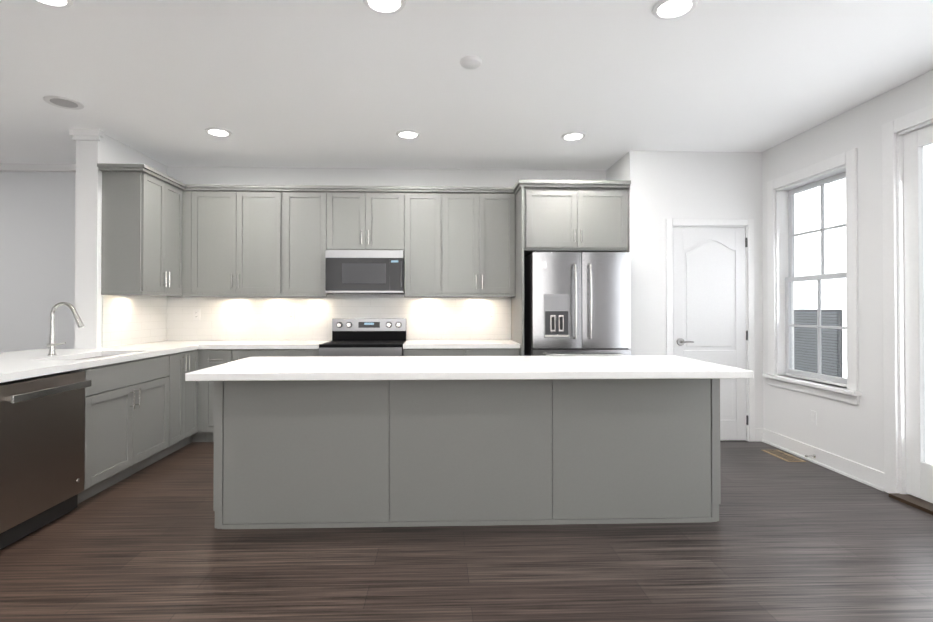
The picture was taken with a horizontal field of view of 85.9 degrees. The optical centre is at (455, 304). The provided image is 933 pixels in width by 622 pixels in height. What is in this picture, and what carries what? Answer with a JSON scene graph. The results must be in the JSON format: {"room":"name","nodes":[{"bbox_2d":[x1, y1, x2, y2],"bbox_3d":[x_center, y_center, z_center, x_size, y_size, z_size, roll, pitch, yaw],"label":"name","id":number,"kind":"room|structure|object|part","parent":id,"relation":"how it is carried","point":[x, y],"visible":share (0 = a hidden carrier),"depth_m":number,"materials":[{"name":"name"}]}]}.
{"room":"kitchen","nodes":[
{"label":"kitchen","id":0,"kind":"room"},
{"bbox_2d":[69,129,166,348],"bbox_3d":[-3.090,-0.075,4.680,0.240,2.740,1.090,0,-1,-2],"label":"wall","id":1,"kind":"structure","parent":0,"point":[94,147],"depth_m":4.17,"materials":[{"name":"white paint"}]},
{"bbox_2d":[126,310,130,321],"bbox_3d":[-2.980,0.107,4.567,0.007,0.114,0.070,0,-1,-2],"label":"outlet","id":2,"kind":"object","parent":1,"relation":"attached to","point":[128,315],"visible":1,"depth_m":4.56,"materials":[{"name":"white plastic"}]},
{"bbox_2d":[101,167,188,294],"bbox_3d":[-2.785,-0.622,4.574,0.418,1.032,0.687,0,-1,-2],"label":"upper cabinet","id":3,"kind":"object","parent":1,"relation":"attached to","point":[163,234],"depth_m":4.25,"materials":[{"name":"grey wood"}]},
{"bbox_2d":[0,166,605,352],"bbox_3d":[-2.461,-0.070,5.306,11.100,2.740,0.120,0,-1,-2],"label":"wall","id":4,"kind":"structure","parent":0,"point":[37,246],"depth_m":5.19,"materials":[{"name":"grey paint"}]},
{"bbox_2d":[0,163,75,171],"bbox_3d":[-5.631,-1.406,5.122,4.810,0.070,0.060,0,-1,-2],"label":"crown molding","id":5,"kind":"structure","parent":4,"relation":"attached to","point":[15,167],"depth_m":5.14,"materials":[{"name":"white wood"}]},
{"bbox_2d":[189,184,288,294],"bbox_3d":[-2.166,-0.618,5.058,1.047,1.032,0.402,0,-1,-2],"label":"upper cabinet","id":6,"kind":"object","parent":4,"relation":"attached to","point":[239,236],"depth_m":4.92,"materials":[{"name":"grey wood"}]},
{"bbox_2d":[102,295,510,347],"bbox_3d":[-1.197,0.151,4.785,3.608,0.448,0.998,0,-1,-2],"label":"backsplash","id":7,"kind":"structure","parent":4,"relation":"attached to","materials":[{"name":"tile"}]},
{"bbox_2d":[193,309,199,319],"bbox_3d":[-2.697,0.110,5.220,0.070,0.114,0.008,0,-1,-2],"label":"outlet","id":8,"kind":"object","parent":7,"relation":"attached to","point":[196,312],"depth_m":5.22,"materials":[{"name":"white plastic"}]},
{"bbox_2d":[289,187,333,294],"bbox_3d":[-1.504,-0.617,5.111,0.566,1.032,0.341,0,-1,-2],"label":"upper cabinet","id":9,"kind":"object","parent":4,"relation":"attached to","point":[310,208],"depth_m":4.95,"materials":[{"name":"grey wood"}]},
{"bbox_2d":[333,187,404,250],"bbox_3d":[-0.898,-0.832,5.133,0.767,0.602,0.341,0,-1,-2],"label":"upper cabinet","id":10,"kind":"object","parent":4,"relation":"attached to","point":[364,218],"depth_m":4.97,"materials":[{"name":"grey wood"}]},
{"bbox_2d":[325,250,403,293],"bbox_3d":[-0.896,-0.320,5.080,0.758,0.416,0.437,0,-1,-2],"label":"microwave","id":11,"kind":"object","parent":10,"relation":"attached to","point":[364,271],"visible":0.98,"depth_m":4.90,"materials":[{"name":"metal"}]},
{"bbox_2d":[404,187,448,294],"bbox_3d":[-0.326,-0.617,5.150,0.496,1.032,0.341,0,-1,-2],"label":"upper cabinet","id":12,"kind":"object","parent":4,"relation":"attached to","point":[426,253],"depth_m":4.99,"materials":[{"name":"grey wood"}]},
{"bbox_2d":[449,187,516,294],"bbox_3d":[0.192,-0.626,5.167,0.804,1.050,0.341,0,-1,-2],"label":"upper cabinet","id":13,"kind":"object","parent":4,"relation":"attached to","point":[481,219],"depth_m":5.00,"materials":[{"name":"grey wood"}]},
{"bbox_2d":[488,309,494,319],"bbox_3d":[0.379,0.111,5.323,0.070,0.114,0.008,0,-1,-2],"label":"outlet","id":14,"kind":"object","parent":4,"relation":"attached to","point":[491,312],"depth_m":5.32,"materials":[{"name":"white plastic"}]},
{"bbox_2d":[517,183,628,256],"bbox_3d":[1.124,-0.809,5.040,0.998,0.615,0.660,0,-1,-2],"label":"upper cabinet","id":15,"kind":"object","parent":4,"relation":"attached to","point":[559,217],"depth_m":4.71,"materials":[{"name":"grey wood"}]},
{"bbox_2d":[0,440,932,621],"bbox_3d":[-2.328,1.291,0.851,11.130,0.060,9.170,0,-1,-2],"label":"floor","id":16,"kind":"structure","parent":0,"point":[781,540],"depth_m":2.46,"materials":[{"name":"brown wood"}]},
{"bbox_2d":[0,371,91,549],"bbox_3d":[-2.587,0.848,2.822,0.658,0.862,0.616,0,-1,-2],"label":"dishwasher","id":17,"kind":"object","parent":16,"relation":"on","point":[42,451],"visible":0.98,"depth_m":2.79,"materials":[{"name":"metal"}]},
{"bbox_2d":[12,351,175,503],"bbox_3d":[-2.655,0.847,3.657,0.618,0.878,1.041,0,-1,-2],"label":"base cabinet","id":18,"kind":"object","parent":16,"relation":"on","point":[146,404],"depth_m":3.58,"materials":[{"name":"grey wood"}]},
{"bbox_2d":[0,343,199,382],"bbox_3d":[-2.859,0.379,2.825,1.100,0.040,3.535,0,-1,-2],"label":"countertop","id":19,"kind":"structure","parent":18,"relation":"on","point":[15,364],"depth_m":3.49,"materials":[{"name":"white stone"}]},
{"bbox_2d":[44,303,84,354],"bbox_3d":[-2.767,0.174,3.552,0.247,0.383,0.077,0,-1,-2],"label":"faucet","id":20,"kind":"object","parent":19,"relation":"on","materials":[{"name":"silver metal"}]},
{"bbox_2d":[76,355,99,358],"bbox_3d":[-2.605,0.506,3.615,0.384,0.224,0.724,0,-1,-2],"label":"sink","id":21,"kind":"object","parent":19,"relation":"in","point":[77,356],"depth_m":3.77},
{"bbox_2d":[176,347,195,450],"bbox_3d":[-2.678,0.853,4.345,0.618,0.878,0.566,0,-1,-2],"label":"base cabinet","id":22,"kind":"object","parent":16,"relation":"on","point":[185,360],"depth_m":4.40,"materials":[{"name":"grey wood"}]},
{"bbox_2d":[160,339,331,350],"bbox_3d":[-2.141,0.397,4.934,1.731,0.040,0.633,0,-1,-2],"label":"countertop","id":23,"kind":"structure","parent":22,"relation":"on","point":[222,344],"depth_m":4.67,"materials":[{"name":"white stone"}]},
{"bbox_2d":[196,347,203,441],"bbox_3d":[-2.679,0.858,4.902,0.653,0.878,0.653,0,-1,-2],"label":"base cabinet","id":24,"kind":"object","parent":16,"relation":"on","point":[199,350],"depth_m":4.64,"materials":[{"name":"grey wood"}]},
{"bbox_2d":[204,351,239,441],"bbox_3d":[-2.212,0.858,4.934,0.392,0.878,0.620,0,-1,-2],"label":"base cabinet","id":25,"kind":"object","parent":16,"relation":"on","point":[211,358],"depth_m":4.63,"materials":[{"name":"grey wood"}]},
{"bbox_2d":[240,351,318,358],"bbox_3d":[-1.708,0.859,4.951,0.862,0.878,0.620,0,-1,-2],"label":"base cabinet","id":26,"kind":"object","parent":16,"relation":"on","point":[243,354],"depth_m":4.65,"materials":[{"name":"grey wood"}]},
{"bbox_2d":[319,318,406,355],"bbox_3d":[-0.886,0.722,4.901,0.764,1.150,0.732,0,-1,-2],"label":"range","id":27,"kind":"object","parent":16,"relation":"on","point":[368,336],"visible":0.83,"depth_m":5.19,"materials":[{"name":"metal"}]},
{"bbox_2d":[403,347,471,355],"bbox_3d":[-0.180,0.859,5.001,0.644,0.878,0.620,0,-1,-2],"label":"base cabinet","id":28,"kind":"object","parent":16,"relation":"on","point":[420,351],"depth_m":4.69,"materials":[{"name":"grey wood"}]},
{"bbox_2d":[404,339,519,350],"bbox_3d":[0.048,0.398,5.007,1.101,0.040,0.633,0,-1,-2],"label":"countertop","id":29,"kind":"structure","parent":28,"relation":"on","point":[411,344],"depth_m":4.79,"materials":[{"name":"white stone"}]},
{"bbox_2d":[213,379,720,528],"bbox_3d":[0.081,0.843,3.200,2.935,0.878,0.612,0,-1,-2],"label":"kitchen island","id":30,"kind":"object","parent":16,"relation":"on","point":[353,441],"depth_m":2.90,"materials":[{"name":"wood"}]},
{"bbox_2d":[185,355,752,382],"bbox_3d":[0.086,0.381,3.081,2.994,0.041,0.898,0,-1,-2],"label":"island countertop","id":31,"kind":"structure","parent":30,"relation":"on","point":[309,369],"depth_m":2.79,"materials":[{"name":"white stone"}]},
{"bbox_2d":[472,347,519,355],"bbox_3d":[0.309,0.859,5.018,0.578,0.878,0.620,0,-1,-2],"label":"base cabinet","id":32,"kind":"object","parent":16,"relation":"on","point":[476,351],"depth_m":4.71,"materials":[{"name":"grey wood"}]},
{"bbox_2d":[511,186,523,355],"bbox_3d":[0.613,0.103,4.994,0.022,2.390,0.700,0,-1,-2],"label":"panel","id":33,"kind":"object","parent":16,"relation":"on","point":[517,318],"visible":0.5,"depth_m":4.78,"materials":[{"name":"grey wood"}]},
{"bbox_2d":[524,252,630,355],"bbox_3d":[1.144,0.412,4.911,0.908,1.770,0.841,0,-1,-2],"label":"fridge","id":34,"kind":"object","parent":16,"relation":"on","point":[577,303],"visible":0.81,"depth_m":4.58,"materials":[{"name":"metal"}]},
{"bbox_2d":[762,450,805,461],"bbox_3d":[2.785,1.289,4.268,0.147,0.004,0.340,0,-1,-2],"label":"floor vent","id":35,"kind":"object","parent":16,"relation":"in","point":[783,456],"visible":1,"depth_m":4.23,"materials":[{"name":"beige metal"}]},
{"bbox_2d":[0,0,932,169],"bbox_3d":[-2.328,-1.509,0.875,11.130,0.060,9.170,0,-1,-2],"label":"ceiling","id":36,"kind":"structure","parent":0,"point":[317,83],"depth_m":3.21,"materials":[{"name":"white paint"}]},
{"bbox_2d":[34,0,73,7],"bbox_3d":[-1.932,-1.460,2.364,0.208,0.012,0.208,0,-1,-2],"label":"recessed light","id":37,"kind":"object","parent":36,"relation":"in","point":[60,3],"visible":0.98,"depth_m":2.43,"materials":[{"name":"white plastic"}]},
{"bbox_2d":[43,95,84,109],"bbox_3d":[-2.824,-1.451,3.615,0.240,0.008,0.240,0,-1,-2],"label":"recessed light","id":38,"kind":"object","parent":36,"relation":"attached to","point":[63,102],"visible":1,"depth_m":3.60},
{"bbox_2d":[205,127,231,136],"bbox_3d":[-1.994,-1.443,4.213,0.208,0.012,0.208,0,-1,-2],"label":"recessed light","id":39,"kind":"object","parent":36,"relation":"in","point":[218,132],"visible":1,"depth_m":4.20,"materials":[{"name":"white plastic"}]},
{"bbox_2d":[363,0,405,13],"bbox_3d":[-0.343,-1.459,2.417,0.208,0.012,0.208,0,-1,-2],"label":"recessed light","id":40,"kind":"object","parent":36,"relation":"in","point":[386,6],"visible":1,"depth_m":2.45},
{"bbox_2d":[396,130,419,138],"bbox_3d":[-0.405,-1.443,4.266,0.208,0.012,0.208,0,-1,-2],"label":"recessed light","id":41,"kind":"object","parent":36,"relation":"in","point":[408,134],"visible":1,"depth_m":4.27,"materials":[{"name":"white plastic"}]},
{"bbox_2d":[460,56,481,68],"bbox_3d":[0.092,-1.446,3.012,0.132,0.028,0.132,0,-1,-2],"label":"smoke detector","id":42,"kind":"object","parent":36,"relation":"attached to","point":[470,62],"visible":1,"depth_m":2.98,"materials":[{"name":"white plastic"}]},
{"bbox_2d":[561,132,585,140],"bbox_3d":[1.015,-1.442,4.313,0.208,0.012,0.208,0,-1,-2],"label":"recessed light","id":43,"kind":"object","parent":36,"relation":"in","point":[571,136],"visible":0.98,"depth_m":4.32,"materials":[{"name":"white plastic"}]},
{"bbox_2d":[652,0,697,19],"bbox_3d":[1.076,-1.459,2.464,0.208,0.012,0.208,0,-1,-2],"label":"recessed light","id":44,"kind":"object","parent":36,"relation":"in","point":[667,9],"visible":0.98,"depth_m":2.48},
{"bbox_2d":[606,151,762,427],"bbox_3d":[2.265,-0.072,5.065,1.271,2.740,0.675,0,-1,-2],"label":"wall","id":45,"kind":"structure","parent":0,"point":[664,185],"depth_m":4.73,"materials":[{"name":"white paint"}]},
{"bbox_2d":[666,219,754,441],"bbox_3d":[2.400,0.247,4.776,0.840,2.097,0.126,0,-1,-2],"label":"door frame","id":46,"kind":"structure","parent":45,"relation":"attached to","point":[748,224],"depth_m":4.72,"materials":[{"name":"white wood"}]},
{"bbox_2d":[673,227,747,440],"bbox_3d":[2.407,0.279,4.721,0.710,2.017,0.096,0,-1,-2],"label":"pantry door","id":47,"kind":"structure","parent":45,"relation":"in","point":[709,294],"depth_m":4.74,"materials":[{"name":"white wood"}]},
{"bbox_2d":[762,70,932,479],"bbox_3d":[3.115,-0.108,1.004,0.160,2.740,9.090,0,-1,-2],"label":"wall","id":48,"kind":"structure","parent":0,"point":[852,432],"depth_m":3.65,"materials":[{"name":"white paint"}]},
{"bbox_2d":[762,148,861,404],"bbox_3d":[2.980,-0.200,4.162,0.220,1.880,1.030,0,-1,-2],"label":"window","id":49,"kind":"structure","parent":48,"relation":"in","point":[851,393],"depth_m":4.24,"materials":[{"name":"white wood"}]},
{"bbox_3d":[3.037,-0.207,4.164,0.063,1.655,0.780,0,-1,-2],"label":"window sash","id":50,"kind":"part","parent":49,"relation":"part of","materials":[{"name":"white wood"}]},
{"bbox_2d":[810,410,816,425],"bbox_3d":[2.929,0.930,4.106,0.007,0.114,0.070,0,-1,-2],"label":"outlet","id":51,"kind":"object","parent":48,"relation":"attached to","point":[813,417],"visible":1,"depth_m":4.10,"materials":[{"name":"white plastic"}]},
{"bbox_2d":[758,428,884,490],"bbox_3d":[2.913,1.227,4.084,0.040,0.125,1.305,0,-1,-2],"label":"baseboard","id":52,"kind":"structure","parent":48,"relation":"attached to","point":[867,475],"depth_m":3.94,"materials":[{"name":"white wood"}]},
{"bbox_2d":[882,104,932,502],"bbox_3d":[3.058,0.015,2.457,0.178,2.520,1.980,0,-1,-2],"label":"door frame","id":53,"kind":"structure","parent":48,"relation":"attached to","point":[903,273],"depth_m":3.33,"materials":[{"name":"white wood"}]},
{"bbox_2d":[889,493,932,514],"bbox_3d":[3.032,1.264,2.445,0.230,0.022,1.800,0,-1,-2],"label":"patio door sill","id":54,"kind":"structure","parent":48,"relation":"attached to","point":[918,503],"depth_m":3.20,"materials":[{"name":"brown wood"}]},
{"bbox_2d":[921,144,932,462],"bbox_3d":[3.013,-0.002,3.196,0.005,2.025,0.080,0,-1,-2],"label":"door glass","id":55,"kind":"object","parent":48,"relation":"attached to","point":[926,305],"visible":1,"depth_m":3.20,"materials":[{"name":"white"}]},
{"label":"outside","id":56,"kind":"structure","parent":0,"visible":0},
{"bbox_3d":[11.511,3.351,5.310,16.910,0.100,30.000,0,-1,-2],"label":"ground","id":57,"kind":"structure","parent":56,"visible":0},
{"bbox_2d":[794,144,932,462],"bbox_3d":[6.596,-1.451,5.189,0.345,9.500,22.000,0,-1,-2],"label":"window glass","id":58,"kind":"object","parent":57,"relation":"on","point":[837,368],"depth_m":8.48,"materials":[{"name":"clear glass"}]}
]}

